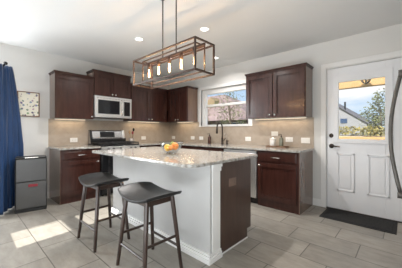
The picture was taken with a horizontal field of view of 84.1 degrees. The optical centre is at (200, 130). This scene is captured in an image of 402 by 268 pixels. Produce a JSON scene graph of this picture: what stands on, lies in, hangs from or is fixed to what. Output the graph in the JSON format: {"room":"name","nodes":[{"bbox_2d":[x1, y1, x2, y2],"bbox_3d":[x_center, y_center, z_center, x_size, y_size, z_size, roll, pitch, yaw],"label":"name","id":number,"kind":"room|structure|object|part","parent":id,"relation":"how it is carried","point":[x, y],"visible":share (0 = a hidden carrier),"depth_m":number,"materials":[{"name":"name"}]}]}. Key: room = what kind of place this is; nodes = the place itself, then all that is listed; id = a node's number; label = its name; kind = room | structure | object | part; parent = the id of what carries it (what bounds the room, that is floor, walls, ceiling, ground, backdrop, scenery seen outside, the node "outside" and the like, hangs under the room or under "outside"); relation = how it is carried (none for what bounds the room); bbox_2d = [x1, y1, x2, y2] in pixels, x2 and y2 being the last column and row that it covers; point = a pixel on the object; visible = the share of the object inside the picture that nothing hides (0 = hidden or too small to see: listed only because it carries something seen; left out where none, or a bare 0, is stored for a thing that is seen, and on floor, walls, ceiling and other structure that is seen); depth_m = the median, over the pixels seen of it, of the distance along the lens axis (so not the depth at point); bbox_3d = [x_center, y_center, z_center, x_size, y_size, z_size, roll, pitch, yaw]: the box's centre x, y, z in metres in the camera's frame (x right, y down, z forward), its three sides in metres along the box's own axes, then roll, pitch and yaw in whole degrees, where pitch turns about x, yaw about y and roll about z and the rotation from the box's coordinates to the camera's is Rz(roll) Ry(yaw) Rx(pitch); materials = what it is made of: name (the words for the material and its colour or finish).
{"room":"kitchen","nodes":[
{"label":"kitchen","id":0,"kind":"room"},
{"bbox_2d":[0,43,169,191],"bbox_3d":[-2.362,-0.097,4.230,0.100,2.500,4.720,0,0,43],"label":"wall","id":1,"kind":"structure","parent":0,"point":[31,68],"depth_m":3.77,"materials":[{"name":"paint"}]},
{"bbox_2d":[17,91,39,116],"bbox_3d":[-2.817,-0.437,3.645,0.019,0.404,0.293,0,0,43],"label":"picture","id":2,"kind":"object","parent":1,"relation":"attached to","point":[29,102],"visible":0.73,"depth_m":3.65,"materials":[{"name":"beige paper"}]},
{"bbox_2d":[48,70,93,119],"bbox_3d":[-2.285,-0.606,3.957,0.364,0.783,0.632,0,0,43],"label":"upper cabinet","id":3,"kind":"object","parent":1,"relation":"attached to","point":[71,94],"visible":1,"depth_m":3.82,"materials":[{"name":"brown wood"}]},
{"bbox_3d":[-2.507,-0.583,3.759,0.304,0.738,0.004,0,0,43],"label":"panel","id":4,"kind":"part","parent":3,"relation":"part of","materials":[{"name":"wood"}]},
{"bbox_3d":[-2.297,-0.975,3.968,0.330,0.045,0.632,0,0,43],"label":"crown moulding","id":5,"kind":"part","parent":3,"relation":"part of","materials":[{"name":"brown wood"}]},
{"bbox_2d":[86,69,131,98],"bbox_3d":[-1.818,-0.899,4.465,0.364,0.475,0.787,0,0,43],"label":"upper cabinet","id":6,"kind":"object","parent":1,"relation":"attached to","point":[109,84],"visible":0.95,"depth_m":4.33,"materials":[{"name":"brown wood"}]},
{"bbox_3d":[-2.093,-0.877,4.210,0.304,0.430,0.004,0,0,43],"label":"panel","id":7,"kind":"part","parent":6,"relation":"part of","materials":[{"name":"brown wood"}]},
{"bbox_3d":[-1.838,-0.870,4.236,0.024,0.404,0.358,0,0,43],"label":"door","id":8,"kind":"part","parent":6,"relation":"part of","materials":[{"name":"brown wood"}]},
{"bbox_3d":[-1.830,-1.115,4.476,0.330,0.045,0.787,0,0,43],"label":"crown moulding","id":9,"kind":"part","parent":6,"relation":"part of","materials":[{"name":"brown wood"}]},
{"bbox_2d":[93,95,131,119],"bbox_3d":[-1.798,-0.449,4.447,0.414,0.420,0.739,0,0,43],"label":"microwave","id":10,"kind":"object","parent":6,"relation":"attached to","point":[104,107],"visible":0.95,"depth_m":4.31,"materials":[{"name":"silver metal"}]},
{"bbox_3d":[-1.758,-0.457,4.277,0.024,0.396,0.536,0,0,43],"label":"door","id":11,"kind":"part","parent":10,"relation":"part of","materials":[{"name":"silver metal"}]},
{"bbox_3d":[-1.509,-0.457,4.548,0.024,0.396,0.194,0,0,43],"label":"control panel","id":12,"kind":"part","parent":10,"relation":"part of","materials":[{"name":"silver metal"}]},
{"bbox_3d":[-1.591,-0.870,4.504,0.024,0.404,0.358,0,0,43],"label":"door","id":13,"kind":"part","parent":6,"relation":"part of","materials":[{"name":"brown wood"}]},
{"bbox_2d":[123,83,166,121],"bbox_3d":[-1.242,-0.606,5.091,0.364,0.783,0.952,0,0,43],"label":"upper cabinet","id":14,"kind":"object","parent":1,"relation":"attached to","point":[148,105],"visible":0.91,"depth_m":4.96,"materials":[{"name":"brown wood"}]},
{"bbox_3d":[-1.301,-0.576,4.820,0.024,0.712,0.451,0,0,43],"label":"door","id":15,"kind":"part","parent":14,"relation":"part of","materials":[{"name":"brown wood"}]},
{"bbox_3d":[-1.255,-0.975,5.103,0.330,0.045,0.952,0,0,43],"label":"crown moulding","id":16,"kind":"part","parent":14,"relation":"part of","materials":[{"name":"brown wood"}]},
{"bbox_3d":[-0.985,-0.576,5.164,0.024,0.712,0.471,0,0,43],"label":"door","id":17,"kind":"part","parent":14,"relation":"part of","materials":[{"name":"brown wood"}]},
{"bbox_3d":[-2.837,-0.902,3.158,0.649,0.069,0.088,0,0,43],"label":"curtain rod","id":18,"kind":"object","parent":1,"relation":"attached to","visible":0},
{"bbox_2d":[0,64,23,214],"bbox_3d":[-2.780,0.073,3.200,0.132,2.120,0.663,0,0,-15],"label":"curtain","id":19,"kind":"object","parent":18,"relation":"hanging from","point":[11,138],"visible":0.9,"depth_m":3.25,"materials":[{"name":"blue fabric"}]},
{"bbox_2d":[0,0,401,78],"bbox_3d":[-0.319,-1.397,2.353,5.650,0.100,4.720,0,0,43],"label":"ceiling","id":20,"kind":"structure","parent":0,"point":[103,32],"depth_m":2.90,"materials":[{"name":"paint"}]},
{"bbox_2d":[133,0,214,88],"bbox_3d":[-0.311,-0.920,2.204,0.946,0.853,0.252,0,0,43],"label":"pendant light","id":21,"kind":"object","parent":20,"relation":"hanging from","point":[180,54],"visible":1,"depth_m":2.13,"materials":[{"name":"brown metal"}]},
{"bbox_3d":[-0.391,-1.044,2.277,0.013,0.594,0.012,0,0,43],"label":"hanging rod","id":22,"kind":"part","parent":21,"relation":"part of","materials":[{"name":"grey metal"}]},
{"bbox_3d":[-0.300,-0.638,2.193,0.802,0.230,0.126,0,0,43],"label":"frame","id":23,"kind":"part","parent":21,"relation":"part of","materials":[{"name":"brown metal"}]},
{"bbox_3d":[-0.311,-0.629,2.204,0.946,0.272,0.252,0,0,43],"label":"frame","id":24,"kind":"part","parent":21,"relation":"part of","materials":[{"name":"brown metal"}]},
{"bbox_3d":[-0.237,-1.044,2.136,0.013,0.594,0.012,0,0,43],"label":"hanging rod","id":25,"kind":"part","parent":21,"relation":"part of","materials":[{"name":"grey metal"}]},
{"bbox_2d":[200,27,208,31],"bbox_3d":[0.047,-1.341,2.938,0.122,0.010,0.122,0,0,43],"label":"recessed light","id":26,"kind":"object","parent":20,"relation":"in","point":[204,29],"visible":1,"depth_m":2.94,"materials":[{"name":"white"}]},
{"bbox_2d":[0,193,401,267],"bbox_3d":[-0.319,1.203,2.353,5.650,0.100,4.720,0,0,43],"label":"floor","id":27,"kind":"structure","parent":0,"point":[44,238],"depth_m":2.27,"materials":[{"name":"tile"}]},
{"bbox_2d":[15,155,46,213],"bbox_3d":[-2.513,0.763,3.302,0.372,0.779,0.312,0,0,-37],"label":"recycling bin","id":28,"kind":"object","parent":27,"relation":"on","point":[30,171],"visible":1,"depth_m":3.19,"materials":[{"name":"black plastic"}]},
{"bbox_3d":[-2.522,0.388,3.315,0.368,0.019,0.280,0,0,-37],"label":"lid","id":29,"kind":"part","parent":28,"relation":"part of","materials":[{"name":"black plastic"}]},
{"bbox_3d":[-2.430,0.913,3.199,0.346,0.369,0.020,0,0,-37],"label":"drawer","id":30,"kind":"part","parent":28,"relation":"part of","materials":[{"name":"metal"}]},
{"bbox_2d":[49,148,99,204],"bbox_3d":[-2.178,0.726,3.866,0.644,0.854,0.616,0,0,43],"label":"base cabinet","id":31,"kind":"object","parent":27,"relation":"on","point":[66,167],"visible":0.77,"depth_m":3.62,"materials":[{"name":"brown wood"}]},
{"bbox_3d":[-2.404,0.726,3.660,0.590,0.854,0.007,0,0,43],"label":"panel","id":32,"kind":"part","parent":31,"relation":"part of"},
{"bbox_2d":[48,145,100,149],"bbox_3d":[-2.189,0.283,3.860,0.636,0.030,0.640,0,0,43],"label":"countertop","id":33,"kind":"structure","parent":31,"relation":"on","point":[73,147],"depth_m":3.72,"materials":[{"name":"stone"}]},
{"bbox_3d":[-1.970,0.388,3.681,0.020,0.141,0.573,0,0,43],"label":"drawer","id":34,"kind":"part","parent":31,"relation":"part of","materials":[{"name":"brown wood"}]},
{"bbox_3d":[-1.968,0.756,3.680,0.024,0.543,0.573,0,0,43],"label":"door","id":35,"kind":"part","parent":31,"relation":"part of","materials":[{"name":"brown wood"}]},
{"bbox_2d":[77,172,129,252],"bbox_3d":[-1.047,0.819,2.397,0.525,0.672,0.396,0,0,43],"label":"bar stool","id":36,"kind":"object","parent":27,"relation":"on","point":[99,181],"visible":1,"depth_m":2.37,"materials":[{"name":"black wood"}]},
{"bbox_3d":[-1.283,0.849,2.412,0.109,0.611,0.036,0,0,-3],"label":"leg","id":37,"kind":"part","parent":36,"relation":"part of","materials":[{"name":"brown wood"}]},
{"bbox_3d":[-1.012,0.849,2.164,0.036,0.611,0.109,0,0,-1],"label":"leg","id":38,"kind":"part","parent":36,"relation":"part of","materials":[{"name":"brown wood"}]},
{"bbox_3d":[-1.047,0.522,2.397,0.525,0.078,0.396,0,0,43],"label":"seat","id":39,"kind":"part","parent":36,"relation":"part of","materials":[{"name":"black leather"}]},
{"bbox_3d":[-1.047,0.566,2.397,0.320,0.045,0.250,0,0,43],"label":"seat frame","id":40,"kind":"part","parent":36,"relation":"part of","materials":[{"name":"brown wood"}]},
{"bbox_3d":[-1.082,0.849,2.631,0.036,0.611,0.109,0,0,-1],"label":"leg","id":41,"kind":"part","parent":36,"relation":"part of","materials":[{"name":"brown wood"}]},
{"bbox_3d":[-0.812,0.849,2.382,0.109,0.611,0.036,0,0,-3],"label":"leg","id":42,"kind":"part","parent":36,"relation":"part of","materials":[{"name":"brown wood"}]},
{"bbox_2d":[88,130,138,195],"bbox_3d":[-1.692,0.567,4.352,0.721,1.172,0.744,0,0,43],"label":"range","id":43,"kind":"object","parent":27,"relation":"on","point":[107,139],"visible":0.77,"depth_m":4.26,"materials":[{"name":"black metal"}]},
{"bbox_3d":[-1.481,1.013,4.156,0.026,0.170,0.729,0,0,43],"label":"storage drawer","id":44,"kind":"part","parent":43,"relation":"part of","materials":[{"name":"black metal"}]},
{"bbox_3d":[-1.888,0.068,4.509,0.036,0.110,0.290,0,0,43],"label":"display panel","id":45,"kind":"part","parent":43,"relation":"part of","materials":[{"name":"black glass"}]},
{"bbox_2d":[88,143,138,146],"bbox_3d":[-1.710,0.265,4.366,0.635,0.022,0.739,0,0,43],"label":"cooktop","id":46,"kind":"object","parent":43,"relation":"in","point":[93,144],"depth_m":4.19,"materials":[{"name":"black metal"}]},
{"bbox_2d":[100,145,127,194],"bbox_3d":[-1.686,0.700,4.344,0.701,0.846,0.739,0,0,43],"label":"oven","id":47,"kind":"object","parent":43,"relation":"in","point":[106,162],"depth_m":3.94,"materials":[{"name":"black metal"}]},
{"bbox_3d":[-1.477,0.323,4.152,0.036,0.091,0.739,0,0,43],"label":"control panel","id":48,"kind":"part","parent":43,"relation":"part of","materials":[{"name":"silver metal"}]},
{"bbox_2d":[116,182,182,267],"bbox_3d":[-0.442,0.819,1.903,0.525,0.672,0.396,0,0,44],"label":"bar stool","id":49,"kind":"object","parent":27,"relation":"on","point":[145,194],"visible":1,"depth_m":1.87,"materials":[{"name":"brown wood"}]},
{"bbox_3d":[-0.677,0.849,1.925,0.109,0.611,0.036,0,0,-2],"label":"leg","id":50,"kind":"part","parent":49,"relation":"part of","materials":[{"name":"brown wood"}]},
{"bbox_3d":[-0.415,0.849,1.669,0.036,0.611,0.109,0,0,0],"label":"leg","id":51,"kind":"part","parent":49,"relation":"part of","materials":[{"name":"brown wood"}]},
{"bbox_3d":[-0.442,0.522,1.903,0.525,0.078,0.396,0,0,44],"label":"seat","id":52,"kind":"part","parent":49,"relation":"part of","materials":[{"name":"black leather"}]},
{"bbox_3d":[-0.470,0.849,2.137,0.036,0.611,0.109,0,0,0],"label":"leg","id":53,"kind":"part","parent":49,"relation":"part of","materials":[{"name":"brown wood"}]},
{"bbox_3d":[-0.442,0.566,1.903,0.320,0.045,0.250,0,0,44],"label":"seat frame","id":54,"kind":"part","parent":49,"relation":"part of","materials":[{"name":"brown wood"}]},
{"bbox_3d":[-0.207,0.849,1.881,0.109,0.611,0.036,0,0,-2],"label":"leg","id":55,"kind":"part","parent":49,"relation":"part of","materials":[{"name":"brown wood"}]},
{"bbox_2d":[139,144,165,146],"bbox_3d":[-1.224,0.726,4.904,0.644,0.854,0.696,0,0,43],"label":"base cabinet","id":56,"kind":"object","parent":27,"relation":"on","point":[165,144],"visible":0.04,"depth_m":4.72,"materials":[{"name":"brown wood"}]},
{"bbox_2d":[135,141,313,152],"bbox_3d":[0.033,0.283,4.167,3.494,0.030,1.312,0,0,43],"label":"countertop","id":57,"kind":"structure","parent":56,"relation":"on","point":[230,146],"depth_m":3.85,"materials":[{"name":"stone"}]},
{"bbox_2d":[216,123,224,143],"bbox_3d":[0.377,0.049,4.494,0.210,0.437,0.128,0,0,-22],"label":"faucet","id":58,"kind":"object","parent":57,"relation":"on","point":[222,140],"visible":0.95,"depth_m":4.53,"materials":[{"name":"brown metal"}]},
{"bbox_2d":[266,145,288,147],"bbox_3d":[1.268,0.257,3.710,0.353,0.020,0.158,0,0,43],"label":"serving tray","id":59,"kind":"object","parent":57,"relation":"on","point":[266,145],"visible":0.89,"depth_m":3.61,"materials":[{"name":"brown wood"}]},
{"bbox_2d":[270,137,275,145],"bbox_3d":[1.211,0.181,3.759,0.106,0.152,0.106,0,0,43],"label":"canister","id":60,"kind":"object","parent":59,"relation":"on","point":[272,140],"visible":0.94,"depth_m":3.72,"materials":[{"name":"white ceramic"}]},
{"bbox_2d":[279,134,282,145],"bbox_3d":[1.313,0.157,3.665,0.077,0.200,0.064,0,0,43],"label":"bottle","id":61,"kind":"object","parent":59,"relation":"on","point":[280,138],"visible":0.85,"depth_m":3.64,"materials":[{"name":"green glass"}]},
{"bbox_2d":[92,146,257,265],"bbox_3d":[-0.431,0.711,2.809,1.967,0.885,1.110,0,0,43],"label":"kitchen island","id":62,"kind":"object","parent":27,"relation":"on","point":[213,217],"visible":0.98,"depth_m":2.22,"materials":[{"name":"paint"}]},
{"bbox_3d":[-0.543,1.116,2.596,1.844,0.074,0.191,0,0,43],"label":"moulding","id":63,"kind":"part","parent":62,"relation":"part of","materials":[{"name":"white wood"}]},
{"bbox_2d":[92,146,257,167],"bbox_3d":[-0.432,0.283,2.809,1.965,0.030,1.110,0,0,43],"label":"island countertop","id":64,"kind":"structure","parent":62,"relation":"on","point":[183,158],"depth_m":2.44,"materials":[{"name":"stone"}]},
{"bbox_3d":[0.135,0.726,2.022,0.018,0.854,0.111,0,0,43],"label":"trim","id":65,"kind":"part","parent":62,"relation":"part of","materials":[{"name":"white wood"}]},
{"bbox_2d":[229,177,235,186],"bbox_3d":[0.314,0.503,2.206,0.009,0.078,0.118,0,0,43],"label":"outlet","id":66,"kind":"object","parent":62,"relation":"attached to","point":[232,181],"visible":1,"depth_m":2.20,"materials":[{"name":"brown plastic"}]},
{"bbox_3d":[0.341,1.147,2.238,0.007,0.012,0.476,0,0,43],"label":"shoe moulding","id":67,"kind":"part","parent":62,"relation":"part of","materials":[{"name":"white wood"}]},
{"bbox_3d":[0.358,0.726,2.270,0.012,0.854,0.555,0,0,43],"label":"panel","id":68,"kind":"part","parent":62,"relation":"part of","materials":[{"name":"brown wood"}]},
{"bbox_3d":[-0.351,0.197,2.627,0.284,0.141,0.284,0,0,43],"label":"fruit bowl","id":69,"kind":"object","parent":62,"relation":"on","visible":0},
{"bbox_2d":[172,142,178,149],"bbox_3d":[-0.305,0.178,2.612,0.088,0.090,0.088,0,0,43],"label":"orange","id":70,"kind":"object","parent":69,"relation":"in","point":[175,145],"visible":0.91,"depth_m":2.58,"materials":[{"name":"orange food"}]},
{"bbox_2d":[187,146,224,151],"bbox_3d":[0.240,0.726,4.430,0.936,0.854,0.644,0,0,43],"label":"base cabinet","id":71,"kind":"object","parent":27,"relation":"on","point":[188,147],"visible":0.07,"depth_m":4.17,"materials":[{"name":"brown wood"}]},
{"bbox_3d":[-0.115,0.388,4.379,0.448,0.141,0.020,0,0,43],"label":"drawer","id":72,"kind":"part","parent":71,"relation":"part of","materials":[{"name":"brown wood"}]},
{"bbox_3d":[0.221,0.388,4.071,0.451,0.141,0.020,0,0,43],"label":"drawer","id":73,"kind":"part","parent":71,"relation":"part of","materials":[{"name":"brown wood"}]},
{"bbox_2d":[224,148,257,203],"bbox_3d":[0.814,0.731,3.885,0.631,0.845,0.650,0,0,43],"label":"dishwasher","id":74,"kind":"object","parent":27,"relation":"on","point":[254,199],"visible":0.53,"depth_m":3.51,"materials":[{"name":"silver metal"}]},
{"bbox_3d":[0.852,1.103,3.925,0.627,0.099,0.540,0,0,43],"label":"toe panel","id":75,"kind":"part","parent":74,"relation":"part of","materials":[{"name":"black metal"}]},
{"bbox_2d":[257,150,312,214],"bbox_3d":[1.295,0.726,3.461,0.634,0.854,0.644,0,0,43],"label":"base cabinet","id":76,"kind":"object","parent":27,"relation":"on","point":[284,179],"visible":0.96,"depth_m":3.24,"materials":[{"name":"brown wood"}]},
{"bbox_3d":[1.101,0.388,3.262,0.579,0.141,0.020,0,0,43],"label":"drawer","id":77,"kind":"part","parent":76,"relation":"part of","materials":[{"name":"brown wood"}]},
{"bbox_3d":[1.099,0.756,3.261,0.579,0.543,0.024,0,0,43],"label":"door","id":78,"kind":"part","parent":76,"relation":"part of","materials":[{"name":"brown wood"}]},
{"bbox_3d":[1.544,0.726,3.269,0.007,0.854,0.590,0,0,43],"label":"panel","id":79,"kind":"part","parent":76,"relation":"part of","materials":[{"name":"wood"}]},
{"bbox_2d":[319,208,397,234],"bbox_3d":[2.030,1.148,2.904,0.787,0.010,0.446,0,0,43],"label":"door mat","id":80,"kind":"object","parent":27,"relation":"on","point":[374,223],"visible":1,"depth_m":2.85,"materials":[{"name":"black rubber"}]},
{"bbox_2d":[388,70,401,198],"bbox_3d":[1.544,0.268,1.192,0.836,1.770,0.930,0,0,43],"label":"refrigerator","id":81,"kind":"object","parent":27,"relation":"on","point":[398,82],"visible":1,"depth_m":1.47,"materials":[{"name":"silver metal"}]},
{"bbox_2d":[170,23,401,198],"bbox_3d":[1.238,-0.097,4.046,5.450,2.500,0.120,0,0,43],"label":"wall","id":82,"kind":"structure","parent":0,"point":[387,39],"depth_m":3.46,"materials":[{"name":"paint"}]},
{"bbox_2d":[162,86,197,122],"bbox_3d":[-0.560,-0.606,5.356,1.010,0.783,0.364,0,0,43],"label":"upper cabinet","id":83,"kind":"object","parent":82,"relation":"attached to","point":[182,102],"visible":0.95,"depth_m":5.10,"materials":[{"name":"brown wood"}]},
{"bbox_3d":[-0.657,-0.576,5.254,0.321,0.712,0.024,0,0,43],"label":"door","id":84,"kind":"part","parent":83,"relation":"part of","materials":[{"name":"brown wood"}]},
{"bbox_3d":[-0.420,-0.576,5.037,0.311,0.712,0.024,0,0,43],"label":"door","id":85,"kind":"part","parent":83,"relation":"part of","materials":[{"name":"brown wood"}]},
{"bbox_3d":[-0.549,-0.975,5.369,1.010,0.045,0.330,0,0,43],"label":"crown moulding","id":86,"kind":"part","parent":83,"relation":"part of","materials":[{"name":"brown wood"}]},
{"bbox_3d":[-0.183,-0.583,5.050,0.004,0.738,0.304,0,0,43],"label":"panel","id":87,"kind":"part","parent":83,"relation":"part of","materials":[{"name":"brown wood"}]},
{"bbox_2d":[48,117,313,147],"bbox_3d":[-0.438,0.027,3.668,3.494,0.480,2.705,0,0,43],"label":"backsplash","id":88,"kind":"structure","parent":82,"relation":"attached to","point":[60,132],"depth_m":4.29,"materials":[{"name":"tile"}]},
{"bbox_2d":[271,131,277,135],"bbox_3d":[1.287,0.048,3.901,0.120,0.078,0.010,0,0,43],"label":"light switch","id":89,"kind":"object","parent":88,"relation":"attached to","point":[273,133],"visible":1,"depth_m":3.90,"materials":[{"name":"white plastic"}]},
{"bbox_2d":[286,137,292,141],"bbox_3d":[1.474,0.143,3.730,0.120,0.080,0.009,0,0,43],"label":"outlet","id":90,"kind":"object","parent":88,"relation":"attached to","point":[288,139],"visible":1,"depth_m":3.72,"materials":[{"name":"white plastic"}]},
{"bbox_2d":[301,138,309,142],"bbox_3d":[1.664,0.153,3.554,0.135,0.088,0.010,0,0,43],"label":"light switch","id":91,"kind":"object","parent":88,"relation":"attached to","point":[303,140],"visible":1,"depth_m":3.55,"materials":[{"name":"white plastic"}]},
{"bbox_2d":[202,84,248,125],"bbox_3d":[0.509,-0.515,4.717,1.250,0.813,0.078,0,0,43],"label":"window","id":92,"kind":"structure","parent":82,"relation":"in","point":[205,93],"depth_m":4.84,"materials":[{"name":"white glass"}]},
{"bbox_2d":[199,80,252,126],"bbox_3d":[0.470,-0.543,4.675,1.370,0.897,0.052,0,0,43],"label":"trim","id":93,"kind":"structure","parent":82,"relation":"attached to","point":[240,81],"depth_m":4.80,"materials":[{"name":"white wood"}]},
{"bbox_2d":[245,62,313,119],"bbox_3d":[1.250,-0.599,3.693,1.041,0.796,0.364,0,0,43],"label":"upper cabinet","id":94,"kind":"object","parent":82,"relation":"attached to","point":[287,91],"depth_m":3.51,"materials":[{"name":"brown wood"}]},
{"bbox_3d":[0.973,-0.576,3.757,0.483,0.712,0.024,0,0,43],"label":"door","id":95,"kind":"part","parent":94,"relation":"part of","materials":[{"name":"brown wood"}]},
{"bbox_3d":[1.262,-0.975,3.705,1.041,0.045,0.330,0,0,43],"label":"crown moulding","id":96,"kind":"part","parent":94,"relation":"part of","materials":[{"name":"brown wood"}]},
{"bbox_3d":[1.307,-0.207,3.765,0.894,0.012,0.030,0,0,43],"label":"light strip","id":97,"kind":"part","parent":94,"relation":"part of","materials":[{"name":"white plastic"}]},
{"bbox_3d":[1.337,-0.576,3.422,0.483,0.712,0.024,0,0,43],"label":"door","id":98,"kind":"part","parent":94,"relation":"part of","materials":[{"name":"brown wood"}]},
{"bbox_3d":[1.639,-0.583,3.376,0.004,0.738,0.304,0,0,43],"label":"panel","id":99,"kind":"part","parent":94,"relation":"part of","materials":[{"name":"wood"}]},
{"bbox_2d":[313,198,320,205],"bbox_3d":[1.789,1.101,3.448,0.116,0.105,0.014,0,0,43],"label":"baseboard","id":100,"kind":"structure","parent":82,"relation":"attached to","point":[317,202],"depth_m":3.44,"materials":[{"name":"white wood"}]},
{"bbox_2d":[321,50,401,207],"bbox_3d":[2.265,0.072,3.083,1.074,2.162,0.128,0,0,43],"label":"trim","id":101,"kind":"structure","parent":82,"relation":"attached to","point":[396,54],"depth_m":3.37,"materials":[{"name":"white wood"}]},
{"bbox_2d":[326,58,401,222],"bbox_3d":[2.255,0.114,3.069,0.930,2.076,0.162,0,0,43],"label":"door","id":102,"kind":"structure","parent":82,"relation":"in","point":[360,177],"depth_m":3.06,"materials":[{"name":"paint"}]},
{"label":"outside","id":103,"kind":"structure","parent":0,"visible":0},
{"bbox_3d":[19.527,1.373,27.985,80.000,0.200,59.875,0,0,43],"label":"ground","id":104,"kind":"structure","parent":103,"visible":0},
{"bbox_2d":[208,95,247,124],"bbox_3d":[2.342,-0.887,18.294,8.200,4.320,6.600,0,0,43],"label":"house","id":105,"kind":"structure","parent":104,"relation":"on","point":[212,118],"depth_m":15.90,"materials":[{"name":"brick"}]},
{"bbox_2d":[213,91,245,124],"bbox_3d":[1.599,-0.751,12.711,2.015,4.050,2.256,0,0,-9],"label":"tree","id":106,"kind":"object","parent":104,"relation":"on","point":[226,93],"visible":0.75,"depth_m":12.52,"materials":[{"name":"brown plant"}]},
{"bbox_2d":[339,102,378,135],"bbox_3d":[14.312,-1.412,26.003,10.500,5.370,10.450,0,0,43],"label":"house","id":107,"kind":"structure","parent":104,"relation":"on","point":[347,117],"depth_m":20.17,"materials":[{"name":"grey"}]},
{"bbox_2d":[339,126,384,136],"bbox_3d":[4.918,0.549,7.645,5.295,1.490,0.629,0,0,43],"label":"hedge","id":108,"kind":"object","parent":104,"relation":"on","point":[367,131],"visible":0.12,"depth_m":7.22,"materials":[{"name":"green plant"}]},
{"bbox_3d":[4.917,0.713,7.646,5.000,1.120,0.160,0,0,43],"label":"stem","id":109,"kind":"part","parent":108,"relation":"part of","materials":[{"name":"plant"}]},
{"bbox_2d":[358,88,384,135],"bbox_3d":[6.588,-0.144,8.145,1.469,2.838,1.632,0,0,43],"label":"tree","id":110,"kind":"object","parent":104,"relation":"on","point":[376,120],"visible":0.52,"depth_m":8.16,"materials":[{"name":"green plant"}]},
{"bbox_3d":[3.463,1.223,3.771,3.300,0.099,2.475,0,0,43],"label":"porch slab","id":111,"kind":"object","parent":104,"relation":"on","visible":0},
{"bbox_2d":[339,77,384,139],"bbox_3d":[4.046,-0.037,4.406,3.300,2.420,0.150,0,0,43],"label":"porch","id":112,"kind":"object","parent":111,"relation":"on","point":[375,81],"visible":0.02,"depth_m":4.85,"materials":[{"name":"beige paint"}]},
{"bbox_3d":[3.359,0.161,5.037,1.255,0.075,0.070,0,0,43],"label":"rail","id":113,"kind":"part","parent":112,"relation":"part of","materials":[{"name":"beige paint"}]}
]}

